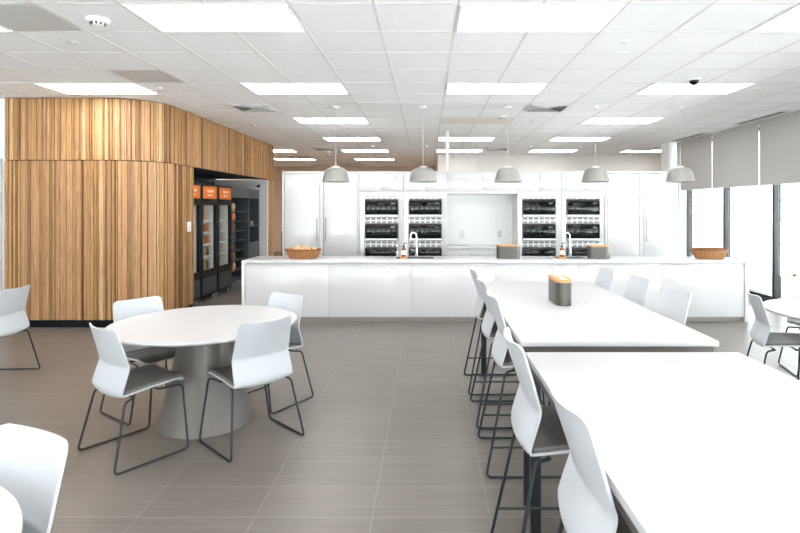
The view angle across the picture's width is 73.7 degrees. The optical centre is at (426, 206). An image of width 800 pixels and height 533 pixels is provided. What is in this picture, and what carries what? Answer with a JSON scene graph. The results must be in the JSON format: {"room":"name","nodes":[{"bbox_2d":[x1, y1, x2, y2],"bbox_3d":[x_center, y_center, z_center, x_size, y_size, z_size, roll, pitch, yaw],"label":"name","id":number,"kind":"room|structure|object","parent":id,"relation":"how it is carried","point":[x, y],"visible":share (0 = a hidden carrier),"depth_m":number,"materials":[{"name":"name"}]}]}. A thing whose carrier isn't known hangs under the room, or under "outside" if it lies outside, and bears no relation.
{"room":"eatery","nodes":[
{"label":"eatery","id":0,"kind":"room"},
{"bbox_2d":[0,99,5,289],"bbox_3d":[-6.930,0.073,7.250,2.540,3.074,0.100,0,0,0],"label":"wall","id":1,"kind":"structure","parent":0,"point":[2,101],"depth_m":7.20,"materials":[{"name":"white paint"}]},
{"bbox_2d":[0,159,1,290],"bbox_3d":[-6.225,0.480,7.170,0.990,2.260,0.059,0,0,0],"label":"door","id":2,"kind":"structure","parent":1,"relation":"in","point":[0,159],"depth_m":7.18,"materials":[{"name":"metal"}]},
{"bbox_2d":[4,98,272,326],"bbox_3d":[-3.877,0.073,9.653,1.737,3.074,5.937,0,0,19],"label":"wall","id":3,"kind":"structure","parent":0,"point":[99,192],"depth_m":7.14,"materials":[{"name":"brown wood"}]},
{"bbox_2d":[194,177,215,184],"bbox_3d":[-4.950,0.460,10.300,0.100,2.300,4.200,0,0,0],"label":"wall","id":4,"kind":"structure","parent":0,"point":[199,180],"depth_m":11.74,"materials":[{"name":"paint"}]},
{"bbox_2d":[194,168,256,178],"bbox_3d":[-4.300,-0.665,10.260,1.200,0.050,4.080,0,0,0],"label":"ceiling","id":5,"kind":"structure","parent":0,"point":[201,173],"depth_m":10.84,"materials":[{"name":"paint"}]},
{"bbox_2d":[215,180,267,255],"bbox_3d":[-4.289,0.492,12.328,1.222,2.235,0.056,0,0,0],"label":"wall","id":6,"kind":"structure","parent":0,"point":[247,184],"depth_m":12.30,"materials":[{"name":"white paint"}]},
{"bbox_2d":[273,167,434,250],"bbox_3d":[-3.150,0.073,19.350,6.900,3.074,0.100,0,0,0],"label":"wall","id":7,"kind":"structure","parent":0,"point":[277,171],"depth_m":19.30,"materials":[{"name":"beige paint"}]},
{"bbox_2d":[0,0,799,166],"bbox_3d":[-0.400,-1.512,7.400,17.200,0.103,24.200,0,0,0],"label":"ceiling","id":8,"kind":"structure","parent":0,"point":[392,58],"depth_m":5.72,"materials":[{"name":"tile"}]},
{"bbox_2d":[0,5,85,31],"bbox_3d":[-3.129,-1.460,4.145,0.584,0.005,0.584,0,0,0],"label":"ceiling vent","id":9,"kind":"object","parent":8,"relation":"in","point":[17,18],"visible":1,"depth_m":4.17,"materials":[{"name":"beige metal"}]},
{"bbox_2d":[34,83,158,93],"bbox_3d":[-4.044,-1.458,6.585,1.194,0.009,0.584,0,0,0],"label":"recessed light","id":10,"kind":"object","parent":8,"relation":"in","point":[67,88],"visible":1,"depth_m":6.56,"materials":[{"name":"white plastic"}]},
{"bbox_2d":[86,15,109,27],"bbox_3d":[-2.560,-1.433,4.150,0.164,0.059,0.164,0,0,0],"label":"smoke detector","id":11,"kind":"object","parent":8,"relation":"attached to","point":[96,21],"visible":1,"depth_m":4.11,"materials":[{"name":"white plastic"}]},
{"bbox_2d":[107,70,184,82],"bbox_3d":[-3.129,-1.460,5.975,0.584,0.005,0.584,0,0,0],"label":"ceiling vent","id":12,"kind":"object","parent":8,"relation":"in","point":[137,76],"visible":1,"depth_m":5.97,"materials":[{"name":"beige metal"}]},
{"bbox_2d":[122,5,305,31],"bbox_3d":[-1.604,-1.458,4.145,1.194,0.009,0.584,0,0,0],"label":"recessed light","id":13,"kind":"object","parent":8,"relation":"in","point":[166,18],"visible":1,"depth_m":4.10,"materials":[{"name":"white plastic"}]},
{"bbox_2d":[228,103,279,111],"bbox_3d":[-2.519,-1.448,7.805,0.570,0.029,0.570,0,0,0],"label":"ceiling vent","id":14,"kind":"object","parent":8,"relation":"in","point":[245,107],"visible":1,"depth_m":7.75,"materials":[{"name":"metal"}]},
{"bbox_2d":[240,83,348,93],"bbox_3d":[-1.604,-1.458,6.585,1.194,0.009,0.584,0,0,0],"label":"recessed light","id":15,"kind":"object","parent":8,"relation":"in","point":[257,88],"visible":1,"depth_m":6.56,"materials":[{"name":"white plastic"}]},
{"bbox_2d":[313,147,338,150],"bbox_3d":[-2.519,-1.448,13.295,0.570,0.029,0.570,0,0,0],"label":"ceiling vent","id":16,"kind":"object","parent":8,"relation":"in","point":[316,148],"visible":1,"depth_m":13.31,"materials":[{"name":"metal"}]},
{"bbox_2d":[293,118,368,123],"bbox_3d":[-1.604,-1.458,9.025,1.194,0.009,0.584,0,0,0],"label":"recessed light","id":17,"kind":"object","parent":8,"relation":"in","point":[300,120],"visible":1,"depth_m":8.99,"materials":[{"name":"white plastic"}]},
{"bbox_2d":[322,106,349,182],"bbox_3d":[-1.320,-0.909,7.730,0.406,1.095,0.406,0,0,0],"label":"pendant lamp","id":18,"kind":"object","parent":8,"relation":"hanging from","point":[335,174],"visible":1,"depth_m":7.60,"materials":[{"name":"grey metal"}]},
{"bbox_2d":[322,137,380,140],"bbox_3d":[-1.604,-1.458,11.465,1.194,0.009,0.584,0,0,0],"label":"recessed light","id":19,"kind":"object","parent":8,"relation":"in","point":[325,138],"visible":1,"depth_m":11.35,"materials":[{"name":"white plastic"}]},
{"bbox_2d":[341,150,388,151],"bbox_3d":[-1.604,-1.458,13.905,1.194,0.009,0.584,0,0,0],"label":"recessed light","id":20,"kind":"object","parent":8,"relation":"in","point":[341,150],"visible":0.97,"depth_m":13.76,"materials":[{"name":"white plastic"}]},
{"bbox_2d":[409,106,436,182],"bbox_3d":[-0.060,-0.909,7.730,0.406,1.095,0.406,0,0,0],"label":"pendant lamp","id":21,"kind":"object","parent":8,"relation":"hanging from","point":[422,174],"visible":1,"depth_m":7.59,"materials":[{"name":"grey metal"}]},
{"bbox_2d":[438,137,494,140],"bbox_3d":[0.836,-1.458,11.465,1.194,0.009,0.584,0,0,0],"label":"recessed light","id":22,"kind":"object","parent":8,"relation":"in","point":[439,138],"visible":1,"depth_m":11.35,"materials":[{"name":"white plastic"}]},
{"bbox_2d":[441,118,513,123],"bbox_3d":[0.836,-1.460,9.025,1.194,0.005,0.584,0,0,0],"label":"recessed light","id":23,"kind":"object","parent":8,"relation":"in","point":[443,120],"visible":1,"depth_m":9.05,"materials":[{"name":"beige plastic"}]},
{"bbox_2d":[446,83,547,93],"bbox_3d":[0.836,-1.458,6.585,1.194,0.009,0.584,0,0,0],"label":"recessed light","id":24,"kind":"object","parent":8,"relation":"in","point":[452,88],"visible":1,"depth_m":6.56,"materials":[{"name":"white plastic"}]},
{"bbox_2d":[485,147,509,150],"bbox_3d":[1.751,-1.448,13.295,0.570,0.029,0.570,0,0,0],"label":"ceiling vent","id":25,"kind":"object","parent":8,"relation":"in","point":[487,148],"visible":1,"depth_m":13.30,"materials":[{"name":"metal"}]},
{"bbox_2d":[494,106,521,182],"bbox_3d":[1.175,-0.909,7.730,0.406,1.095,0.406,0,0,0],"label":"pendant lamp","id":26,"kind":"object","parent":8,"relation":"hanging from","point":[507,174],"visible":1,"depth_m":7.60,"materials":[{"name":"white metal"}]},
{"bbox_2d":[456,5,624,31],"bbox_3d":[0.836,-1.458,4.145,1.194,0.009,0.584,0,0,0],"label":"recessed light","id":27,"kind":"object","parent":8,"relation":"in","point":[471,18],"visible":1,"depth_m":4.10,"materials":[{"name":"white plastic"}]},
{"bbox_2d":[524,103,570,111],"bbox_3d":[1.751,-1.448,7.805,0.570,0.029,0.570,0,0,0],"label":"ceiling vent","id":28,"kind":"object","parent":8,"relation":"in","point":[533,107],"visible":1,"depth_m":7.75,"materials":[{"name":"metal"}]},
{"bbox_2d":[529,150,576,151],"bbox_3d":[3.276,-1.458,13.905,1.194,0.009,0.584,0,0,0],"label":"recessed light","id":29,"kind":"object","parent":8,"relation":"in","point":[531,150],"visible":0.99,"depth_m":13.87,"materials":[{"name":"white plastic"}]},
{"bbox_2d":[549,137,611,140],"bbox_3d":[3.276,-1.458,11.465,1.194,0.009,0.584,0,0,0],"label":"recessed light","id":30,"kind":"object","parent":8,"relation":"in","point":[554,138],"visible":1,"depth_m":11.35,"materials":[{"name":"white plastic"}]},
{"bbox_2d":[550,138,607,140],"bbox_3d":[3.276,-1.460,11.465,1.164,0.004,0.554,0,0,0],"label":"diffuser","id":31,"kind":"object","parent":30,"relation":"attached to","point":[553,139],"depth_m":11.52,"materials":[{"name":"white plastic"}]},
{"bbox_2d":[581,106,609,182],"bbox_3d":[2.440,-0.909,7.730,0.406,1.095,0.406,0,0,0],"label":"pendant lamp","id":32,"kind":"object","parent":8,"relation":"hanging from","point":[595,174],"visible":1,"depth_m":7.61,"materials":[{"name":"white metal"}]},
{"bbox_2d":[580,118,662,123],"bbox_3d":[3.276,-1.458,9.025,1.194,0.009,0.584,0,0,0],"label":"recessed light","id":33,"kind":"object","parent":8,"relation":"in","point":[590,120],"visible":1,"depth_m":8.99,"materials":[{"name":"white plastic"}]},
{"bbox_2d":[628,147,659,150],"bbox_3d":[5.411,-1.448,13.295,0.570,0.029,0.570,0,0,0],"label":"ceiling vent","id":34,"kind":"object","parent":8,"relation":"in","point":[635,148],"visible":1,"depth_m":13.26,"materials":[{"name":"metal"}]},
{"bbox_2d":[665,106,695,182],"bbox_3d":[3.670,-0.909,7.730,0.406,1.095,0.406,0,0,0],"label":"pendant lamp","id":35,"kind":"object","parent":8,"relation":"hanging from","point":[680,174],"visible":1,"depth_m":7.60,"materials":[{"name":"grey metal"}]},
{"bbox_2d":[635,83,754,93],"bbox_3d":[3.276,-1.458,6.585,1.194,0.009,0.584,0,0,0],"label":"recessed light","id":36,"kind":"object","parent":8,"relation":"in","point":[655,88],"visible":1,"depth_m":6.56,"materials":[{"name":"white plastic"}]},
{"bbox_2d":[736,111,788,123],"bbox_3d":[5.460,-1.458,8.765,0.120,0.010,1.250,0,0,0],"label":"ceiling vent","id":37,"kind":"object","parent":8,"relation":"in","point":[779,112],"visible":1,"depth_m":8.66,"materials":[{"name":"metal"}]},
{"bbox_2d":[749,5,799,31],"bbox_3d":[3.276,-1.458,4.145,1.194,0.009,0.584,0,0,0],"label":"recessed light","id":38,"kind":"object","parent":8,"relation":"in","point":[789,20],"visible":1,"depth_m":4.24,"materials":[{"name":"white plastic"}]},
{"bbox_2d":[759,111,799,185],"bbox_3d":[5.627,-0.907,8.250,0.066,1.095,1.456,0,0,0],"label":"roller blind","id":39,"kind":"object","parent":8,"relation":"hanging from","point":[779,135],"visible":1,"depth_m":8.45,"materials":[{"name":"fabric"}]},
{"bbox_2d":[0,251,799,532],"bbox_3d":[-0.400,1.640,7.400,17.200,0.060,24.200,0,0,0],"label":"floor","id":40,"kind":"structure","parent":0,"point":[390,443],"depth_m":3.66,"materials":[{"name":"tile"}]},
{"bbox_2d":[0,486,22,532],"bbox_3d":[-1.650,1.235,1.065,1.344,0.750,1.344,0,0,0],"label":"round table","id":41,"kind":"object","parent":40,"relation":"on","point":[11,518],"visible":1,"depth_m":1.49,"materials":[{"name":"laminate"}]},
{"bbox_2d":[0,284,39,369],"bbox_3d":[-4.065,1.179,5.000,0.502,0.860,0.551,0,0,-2],"label":"dining chair","id":42,"kind":"object","parent":40,"relation":"on","point":[13,316],"visible":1,"depth_m":5.00,"materials":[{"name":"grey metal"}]},
{"bbox_2d":[0,423,67,532],"bbox_3d":[-1.400,1.179,1.585,0.551,0.860,0.502,0,0,25],"label":"dining chair","id":43,"kind":"object","parent":40,"relation":"on","point":[32,460],"visible":0.84,"depth_m":1.75,"materials":[{"name":"white plastic"}]},
{"bbox_2d":[77,322,188,474],"bbox_3d":[-1.930,1.179,3.540,0.551,0.860,0.502,0,0,37],"label":"dining chair","id":44,"kind":"object","parent":40,"relation":"on","point":[113,376],"visible":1,"depth_m":3.39,"materials":[{"name":"grey plastic"}]},
{"bbox_2d":[100,296,176,425],"bbox_3d":[-2.200,1.179,4.250,0.502,0.860,0.551,0,0,35],"label":"dining chair","id":45,"kind":"object","parent":40,"relation":"on","point":[124,309],"visible":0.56,"depth_m":4.25,"materials":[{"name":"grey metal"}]},
{"bbox_2d":[194,183,202,303],"bbox_3d":[-4.113,0.610,8.630,0.734,2.000,0.690,0,0,0],"label":"cooler","id":46,"kind":"object","parent":40,"relation":"on","point":[197,187],"visible":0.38,"depth_m":8.90,"materials":[{"name":"black metal"}]},
{"bbox_2d":[194,276,200,300],"bbox_3d":[-3.827,1.345,8.630,0.046,0.370,0.680,0,0,0],"label":"grille","id":47,"kind":"object","parent":46,"relation":"attached to","point":[197,279],"depth_m":8.84,"materials":[{"name":"metal"}]},
{"bbox_2d":[104,305,296,439],"bbox_3d":[-1.665,1.235,4.020,1.336,0.750,1.336,0,0,0],"label":"round table","id":48,"kind":"object","parent":40,"relation":"on","point":[204,337],"visible":0.86,"depth_m":3.81,"materials":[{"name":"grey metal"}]},
{"bbox_2d":[198,184,219,301],"bbox_3d":[-4.113,0.610,9.335,0.734,2.000,0.690,0,0,0],"label":"cooler","id":49,"kind":"object","parent":40,"relation":"on","point":[209,193],"visible":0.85,"depth_m":9.57,"materials":[{"name":"black metal"}]},
{"bbox_2d":[201,271,216,297],"bbox_3d":[-3.827,1.345,9.335,0.046,0.370,0.680,0,0,0],"label":"grille","id":50,"kind":"object","parent":49,"relation":"attached to","point":[209,278],"depth_m":9.29,"materials":[{"name":"metal"}]},
{"bbox_2d":[215,186,233,294],"bbox_3d":[-4.113,0.610,10.040,0.734,2.000,0.690,0,0,0],"label":"cooler","id":51,"kind":"object","parent":40,"relation":"on","point":[224,272],"visible":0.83,"depth_m":10.31,"materials":[{"name":"black metal"}]},
{"bbox_2d":[217,267,231,290],"bbox_3d":[-3.827,1.345,10.040,0.046,0.370,0.680,0,0,0],"label":"grille","id":52,"kind":"object","parent":51,"relation":"attached to","point":[224,274],"depth_m":10.00,"materials":[{"name":"metal"}]},
{"bbox_2d":[226,187,258,288],"bbox_3d":[-4.088,0.610,11.320,0.504,2.000,1.780,0,0,0],"label":"shelving","id":53,"kind":"object","parent":40,"relation":"on","point":[246,201],"visible":0.44,"depth_m":11.48,"materials":[{"name":"metal"}]},
{"bbox_2d":[199,316,304,461],"bbox_3d":[-1.225,1.179,3.710,0.502,0.860,0.551,0,0,43],"label":"dining chair","id":54,"kind":"object","parent":40,"relation":"on","point":[260,356],"visible":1,"depth_m":3.56,"materials":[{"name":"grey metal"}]},
{"bbox_2d":[247,292,313,413],"bbox_3d":[-1.320,1.179,4.440,0.551,0.860,0.502,0,0,32],"label":"dining chair","id":55,"kind":"object","parent":40,"relation":"on","point":[291,302],"visible":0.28,"depth_m":4.53,"materials":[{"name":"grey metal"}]},
{"bbox_2d":[282,171,321,255],"bbox_3d":[-2.192,0.492,9.668,0.690,2.235,0.723,0,0,0],"label":"tall cabinet","id":56,"kind":"object","parent":40,"relation":"on","point":[301,190],"visible":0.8,"depth_m":9.35,"materials":[{"name":"white laminate"}]},
{"bbox_2d":[322,171,359,255],"bbox_3d":[-1.516,0.492,9.668,0.662,2.235,0.723,0,0,0],"label":"tall cabinet","id":57,"kind":"object","parent":40,"relation":"on","point":[340,201],"visible":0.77,"depth_m":9.35,"materials":[{"name":"white laminate"}]},
{"bbox_2d":[360,171,403,255],"bbox_3d":[-0.798,0.492,9.678,0.770,2.235,0.665,0,0,0],"label":"tall cabinet","id":58,"kind":"object","parent":40,"relation":"on","point":[374,185],"visible":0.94,"depth_m":9.36,"materials":[{"name":"white laminate"}]},
{"bbox_2d":[365,247,396,255],"bbox_3d":[-0.798,0.867,9.561,0.572,0.285,0.478,0,0,0],"label":"microwave","id":59,"kind":"object","parent":58,"relation":"in","point":[369,251],"visible":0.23,"depth_m":9.34,"materials":[{"name":"grey metal"}]},
{"bbox_2d":[365,224,397,240],"bbox_3d":[-0.798,0.449,9.561,0.572,0.285,0.478,0,0,0],"label":"microwave","id":60,"kind":"object","parent":58,"relation":"in","point":[373,232],"visible":1,"depth_m":9.34,"materials":[{"name":"grey metal"}]},
{"bbox_2d":[365,201,397,216],"bbox_3d":[-0.798,0.032,9.561,0.572,0.285,0.478,0,0,0],"label":"microwave","id":61,"kind":"object","parent":58,"relation":"in","point":[372,208],"visible":0.99,"depth_m":9.34,"materials":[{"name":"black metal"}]},
{"bbox_2d":[404,171,446,255],"bbox_3d":[-0.029,0.492,9.678,0.765,2.235,0.665,0,0,0],"label":"tall cabinet","id":62,"kind":"object","parent":40,"relation":"on","point":[434,191],"visible":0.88,"depth_m":9.37,"materials":[{"name":"white laminate"}]},
{"bbox_2d":[409,224,441,240],"bbox_3d":[-0.029,0.449,9.561,0.572,0.285,0.478,0,0,0],"label":"microwave","id":63,"kind":"object","parent":62,"relation":"in","point":[425,232],"visible":1,"depth_m":9.34,"materials":[{"name":"grey metal"}]},
{"bbox_2d":[409,201,441,216],"bbox_3d":[-0.029,0.032,9.561,0.572,0.285,0.478,0,0,0],"label":"microwave","id":64,"kind":"object","parent":62,"relation":"in","point":[416,208],"visible":1,"depth_m":9.34,"materials":[{"name":"black glass"}]},
{"bbox_2d":[409,247,441,255],"bbox_3d":[-0.029,0.867,9.561,0.572,0.285,0.478,0,0,0],"label":"microwave","id":65,"kind":"object","parent":62,"relation":"in","point":[422,251],"visible":0.36,"depth_m":9.34,"materials":[{"name":"grey metal"}]},
{"bbox_2d":[446,131,448,170],"bbox_3d":[0.395,0.077,10.300,0.056,3.066,0.060,0,0,0],"label":"pole","id":66,"kind":"object","parent":40,"relation":"on","point":[447,132],"visible":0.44,"depth_m":10.27,"materials":[{"name":"white plastic"}]},
{"bbox_2d":[447,249,495,255],"bbox_3d":[0.968,1.173,9.620,1.224,0.874,0.540,0,0,0],"label":"base cabinet","id":67,"kind":"object","parent":40,"relation":"on","point":[450,252],"visible":0.17,"depth_m":9.35,"materials":[{"name":"white laminate"}]},
{"bbox_2d":[447,245,495,248],"bbox_3d":[0.968,0.718,9.614,1.226,0.035,0.568,0,0,0],"label":"countertop","id":68,"kind":"structure","parent":67,"relation":"on","point":[448,246],"depth_m":9.39,"materials":[{"name":"white stone"}]},
{"bbox_2d":[464,266,516,394],"bbox_3d":[0.617,1.078,4.820,0.532,1.060,0.550,0,0,0],"label":"counter stool","id":69,"kind":"object","parent":40,"relation":"on","point":[479,311],"visible":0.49,"depth_m":4.69,"materials":[{"name":"grey plastic"}]},
{"bbox_2d":[245,264,743,320],"bbox_3d":[0.950,1.202,7.810,7.002,0.815,0.660,0,0,0],"label":"kitchen island","id":70,"kind":"object","parent":40,"relation":"on","point":[330,292],"visible":0.68,"depth_m":7.48,"materials":[{"name":"white laminate"}]},
{"bbox_2d":[242,256,747,321],"bbox_3d":[0.950,1.179,7.810,7.090,0.861,0.700,0,0,0],"label":"island countertop","id":71,"kind":"structure","parent":70,"relation":"on","point":[258,259],"depth_m":7.47,"materials":[{"name":"white stone"}]},
{"bbox_2d":[284,248,320,258],"bbox_3d":[-1.806,0.677,7.770,0.532,0.145,0.368,0,0,3],"label":"wicker basket","id":72,"kind":"object","parent":71,"relation":"on","point":[292,254],"visible":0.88,"depth_m":7.64,"materials":[{"name":"brown wicker"}]},
{"bbox_2d":[395,256,434,258],"bbox_3d":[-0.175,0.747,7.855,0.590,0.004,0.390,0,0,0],"label":"sink","id":73,"kind":"object","parent":71,"relation":"in","point":[396,257],"visible":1,"depth_m":7.90,"materials":[{"name":"silver metal"}]},
{"bbox_2d":[496,244,519,258],"bbox_3d":[1.177,0.648,7.740,0.344,0.200,0.134,0,0,0],"label":"caddy","id":74,"kind":"object","parent":71,"relation":"on","point":[503,251],"visible":1,"depth_m":7.68,"materials":[{"name":"grey metal"}]},
{"bbox_2d":[587,245,609,258],"bbox_3d":[2.492,0.650,7.740,0.329,0.195,0.134,0,0,0],"label":"caddy","id":75,"kind":"object","parent":71,"relation":"on","point":[593,251],"visible":1,"depth_m":7.68,"materials":[{"name":"grey metal"}]},
{"bbox_2d":[690,247,728,258],"bbox_3d":[4.110,0.675,7.770,0.532,0.149,0.368,0,0,3],"label":"wicker basket","id":76,"kind":"object","parent":71,"relation":"on","point":[700,253],"visible":1,"depth_m":7.65,"materials":[{"name":"brown wicker"}]},
{"bbox_2d":[470,275,544,428],"bbox_3d":[0.621,1.078,4.130,0.532,1.060,0.550,0,0,0],"label":"counter stool","id":77,"kind":"object","parent":40,"relation":"on","point":[489,328],"visible":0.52,"depth_m":4.00,"materials":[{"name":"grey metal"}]},
{"bbox_2d":[478,289,568,477],"bbox_3d":[0.617,1.078,3.430,0.532,1.060,0.550,0,0,0],"label":"counter stool","id":78,"kind":"object","parent":40,"relation":"on","point":[500,352],"visible":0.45,"depth_m":3.28,"materials":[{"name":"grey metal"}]},
{"bbox_2d":[490,327,569,532],"bbox_3d":[0.567,1.078,2.290,0.532,1.060,0.550,0,0,0],"label":"counter stool","id":79,"kind":"object","parent":40,"relation":"on","point":[539,431],"visible":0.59,"depth_m":2.18,"materials":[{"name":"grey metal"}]},
{"bbox_2d":[512,171,560,255],"bbox_3d":[1.968,0.492,9.678,0.770,2.235,0.665,0,0,0],"label":"tall cabinet","id":80,"kind":"object","parent":40,"relation":"on","point":[535,185],"visible":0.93,"depth_m":9.36,"materials":[{"name":"white laminate"}]},
{"bbox_2d":[522,224,555,240],"bbox_3d":[1.968,0.449,9.561,0.572,0.285,0.478,0,0,0],"label":"microwave","id":81,"kind":"object","parent":80,"relation":"in","point":[530,232],"visible":1,"depth_m":9.34,"materials":[{"name":"grey metal"}]},
{"bbox_2d":[522,201,555,216],"bbox_3d":[1.968,0.032,9.561,0.572,0.285,0.478,0,0,0],"label":"microwave","id":82,"kind":"object","parent":80,"relation":"in","point":[529,208],"visible":0.98,"depth_m":9.34,"materials":[{"name":"black glass"}]},
{"bbox_2d":[522,247,555,255],"bbox_3d":[1.968,0.867,9.561,0.572,0.285,0.478,0,0,0],"label":"microwave","id":83,"kind":"object","parent":80,"relation":"in","point":[526,251],"visible":0.38,"depth_m":9.34,"materials":[{"name":"grey metal"}]},
{"bbox_2d":[561,171,604,255],"bbox_3d":[2.739,0.492,9.678,0.766,2.235,0.665,0,0,0],"label":"tall cabinet","id":84,"kind":"object","parent":40,"relation":"on","point":[572,188],"visible":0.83,"depth_m":9.36,"materials":[{"name":"white laminate"}]},
{"bbox_2d":[566,247,586,255],"bbox_3d":[2.739,0.867,9.561,0.572,0.285,0.478,0,0,0],"label":"microwave","id":85,"kind":"object","parent":84,"relation":"in","point":[575,251],"visible":0.19,"depth_m":9.34,"materials":[{"name":"grey metal"}]},
{"bbox_2d":[566,224,599,240],"bbox_3d":[2.739,0.449,9.561,0.572,0.285,0.478,0,0,0],"label":"microwave","id":86,"kind":"object","parent":84,"relation":"in","point":[578,232],"visible":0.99,"depth_m":9.34,"materials":[{"name":"grey metal"}]},
{"bbox_2d":[566,201,599,216],"bbox_3d":[2.739,0.032,9.561,0.572,0.285,0.478,0,0,0],"label":"microwave","id":87,"kind":"object","parent":84,"relation":"in","point":[573,208],"visible":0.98,"depth_m":9.34,"materials":[{"name":"black glass"}]},
{"bbox_2d":[549,376,631,532],"bbox_3d":[0.607,1.078,1.573,0.532,1.060,0.550,0,0,0],"label":"counter stool","id":88,"kind":"object","parent":40,"relation":"on","point":[585,500],"visible":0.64,"depth_m":1.48,"materials":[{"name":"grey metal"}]},
{"bbox_2d":[481,281,718,505],"bbox_3d":[1.036,1.165,4.019,1.067,0.890,2.311,0,0,0],"label":"table","id":89,"kind":"object","parent":40,"relation":"on","point":[598,319],"visible":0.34,"depth_m":3.30,"materials":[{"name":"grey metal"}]},
{"bbox_2d":[548,266,571,305],"bbox_3d":[1.002,0.585,4.030,0.119,0.269,0.344,0,0,0],"label":"caddy","id":90,"kind":"object","parent":89,"relation":"on","point":[559,286],"visible":1,"depth_m":3.89,"materials":[{"name":"grey metal"}]},
{"bbox_2d":[594,266,614,290],"bbox_3d":[1.450,1.078,4.850,0.532,1.060,0.550,0,0,0],"label":"counter stool","id":91,"kind":"object","parent":40,"relation":"on","point":[604,279],"visible":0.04,"depth_m":4.91,"materials":[{"name":"white plastic"}]},
{"bbox_2d":[605,171,641,255],"bbox_3d":[3.445,0.492,9.668,0.633,2.235,0.723,0,0,0],"label":"tall cabinet","id":92,"kind":"object","parent":40,"relation":"on","point":[623,193],"visible":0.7,"depth_m":9.35,"materials":[{"name":"white laminate"}]},
{"bbox_2d":[623,274,649,305],"bbox_3d":[1.485,1.078,4.200,0.532,1.060,0.550,0,0,0],"label":"counter stool","id":93,"kind":"object","parent":40,"relation":"on","point":[637,287],"visible":0.13,"depth_m":4.25,"materials":[{"name":"white plastic"}]},
{"bbox_2d":[642,171,680,255],"bbox_3d":[4.105,0.492,9.668,0.688,2.235,0.723,0,0,0],"label":"tall cabinet","id":94,"kind":"object","parent":40,"relation":"on","point":[661,200],"visible":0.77,"depth_m":9.35,"materials":[{"name":"white laminate"}]},
{"bbox_2d":[525,352,799,532],"bbox_3d":[1.017,1.165,1.429,1.060,0.890,2.437,0,0,0],"label":"table","id":95,"kind":"object","parent":40,"relation":"on","point":[687,442],"visible":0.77,"depth_m":1.70,"materials":[{"name":"white laminate"}]},
{"bbox_2d":[656,286,691,324],"bbox_3d":[1.485,1.078,3.570,0.532,1.060,0.550,0,0,0],"label":"counter stool","id":96,"kind":"object","parent":40,"relation":"on","point":[674,303],"visible":0.12,"depth_m":3.60,"materials":[{"name":"white plastic"}]},
{"bbox_2d":[746,290,799,379],"bbox_3d":[3.060,1.179,4.610,0.502,0.860,0.551,0,0,18],"label":"dining chair","id":97,"kind":"object","parent":40,"relation":"on","point":[760,333],"visible":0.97,"depth_m":4.57,"materials":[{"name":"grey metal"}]},
{"bbox_2d":[763,298,799,319],"bbox_3d":[3.530,1.235,4.380,1.330,0.750,1.330,0,0,0],"label":"round table","id":98,"kind":"object","parent":40,"relation":"on","point":[786,307],"visible":0.84,"depth_m":4.56,"materials":[{"name":"white laminate"}]},
{"bbox_2d":[778,281,799,376],"bbox_3d":[3.800,1.179,5.160,0.551,0.860,0.502,0,0,14],"label":"dining chair","id":99,"kind":"object","parent":40,"relation":"on","point":[793,286],"visible":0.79,"depth_m":5.38,"materials":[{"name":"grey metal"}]},
{"bbox_2d":[447,195,511,244],"bbox_3d":[0.968,0.691,9.915,1.228,1.839,0.030,0,0,0],"label":"backsplash panel","id":100,"kind":"object","parent":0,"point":[480,217],"visible":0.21,"depth_m":9.90,"materials":[{"name":"white paint"}]},
{"bbox_2d":[447,171,516,194],"bbox_3d":[0.968,-0.427,9.625,1.228,0.395,0.550,0,0,0],"label":"upper cabinet","id":101,"kind":"object","parent":100,"relation":"attached to","point":[458,182],"visible":0.84,"depth_m":9.35,"materials":[{"name":"white laminate"}]},
{"bbox_2d":[438,155,660,170],"bbox_3d":[4.200,0.073,14.950,7.800,3.074,0.100,0,0,0],"label":"wall","id":102,"kind":"structure","parent":0,"point":[456,162],"depth_m":14.90,"materials":[{"name":"grey paint"}]},
{"bbox_2d":[661,142,676,170],"bbox_3d":[5.570,0.073,12.200,0.260,3.074,0.400,0,0,0],"label":"wall pillar","id":103,"kind":"structure","parent":0,"point":[669,149],"depth_m":12.01,"materials":[{"name":"white paint"}]},
{"bbox_3d":[5.800,-1.417,3.700,0.200,0.094,16.600,0,0,0],"label":"wall","id":104,"kind":"structure","parent":0,"visible":0},
{"bbox_2d":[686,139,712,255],"bbox_3d":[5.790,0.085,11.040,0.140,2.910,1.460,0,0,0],"label":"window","id":105,"kind":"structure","parent":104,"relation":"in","point":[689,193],"depth_m":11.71,"materials":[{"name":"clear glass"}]},
{"bbox_2d":[677,133,712,190],"bbox_3d":[5.627,-0.907,11.216,0.066,1.095,1.468,0,0,0],"label":"roller blind","id":106,"kind":"object","parent":105,"relation":"attached to","point":[695,154],"visible":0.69,"depth_m":11.04,"materials":[{"name":"fabric"}]},
{"bbox_2d":[681,127,771,299],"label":"window","id":107,"kind":"structure","parent":104,"relation":"in","point":[726,191],"depth_m":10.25,"materials":[{"name":"clear glass"}]},
{"bbox_2d":[712,121,759,188],"bbox_3d":[5.627,-0.907,9.730,0.066,1.095,1.456,0,0,0],"label":"roller blind","id":108,"kind":"object","parent":107,"relation":"attached to","point":[735,150],"visible":0.98,"depth_m":9.65,"materials":[{"name":"fabric"}]},
{"bbox_2d":[772,184,783,298],"bbox_3d":[5.790,0.085,8.110,0.140,2.910,1.460,0,0,0],"label":"window","id":109,"kind":"structure","parent":104,"relation":"in","point":[776,189],"depth_m":8.78,"materials":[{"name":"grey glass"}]},
{"label":"outside","id":110,"kind":"structure","parent":0,"visible":0},
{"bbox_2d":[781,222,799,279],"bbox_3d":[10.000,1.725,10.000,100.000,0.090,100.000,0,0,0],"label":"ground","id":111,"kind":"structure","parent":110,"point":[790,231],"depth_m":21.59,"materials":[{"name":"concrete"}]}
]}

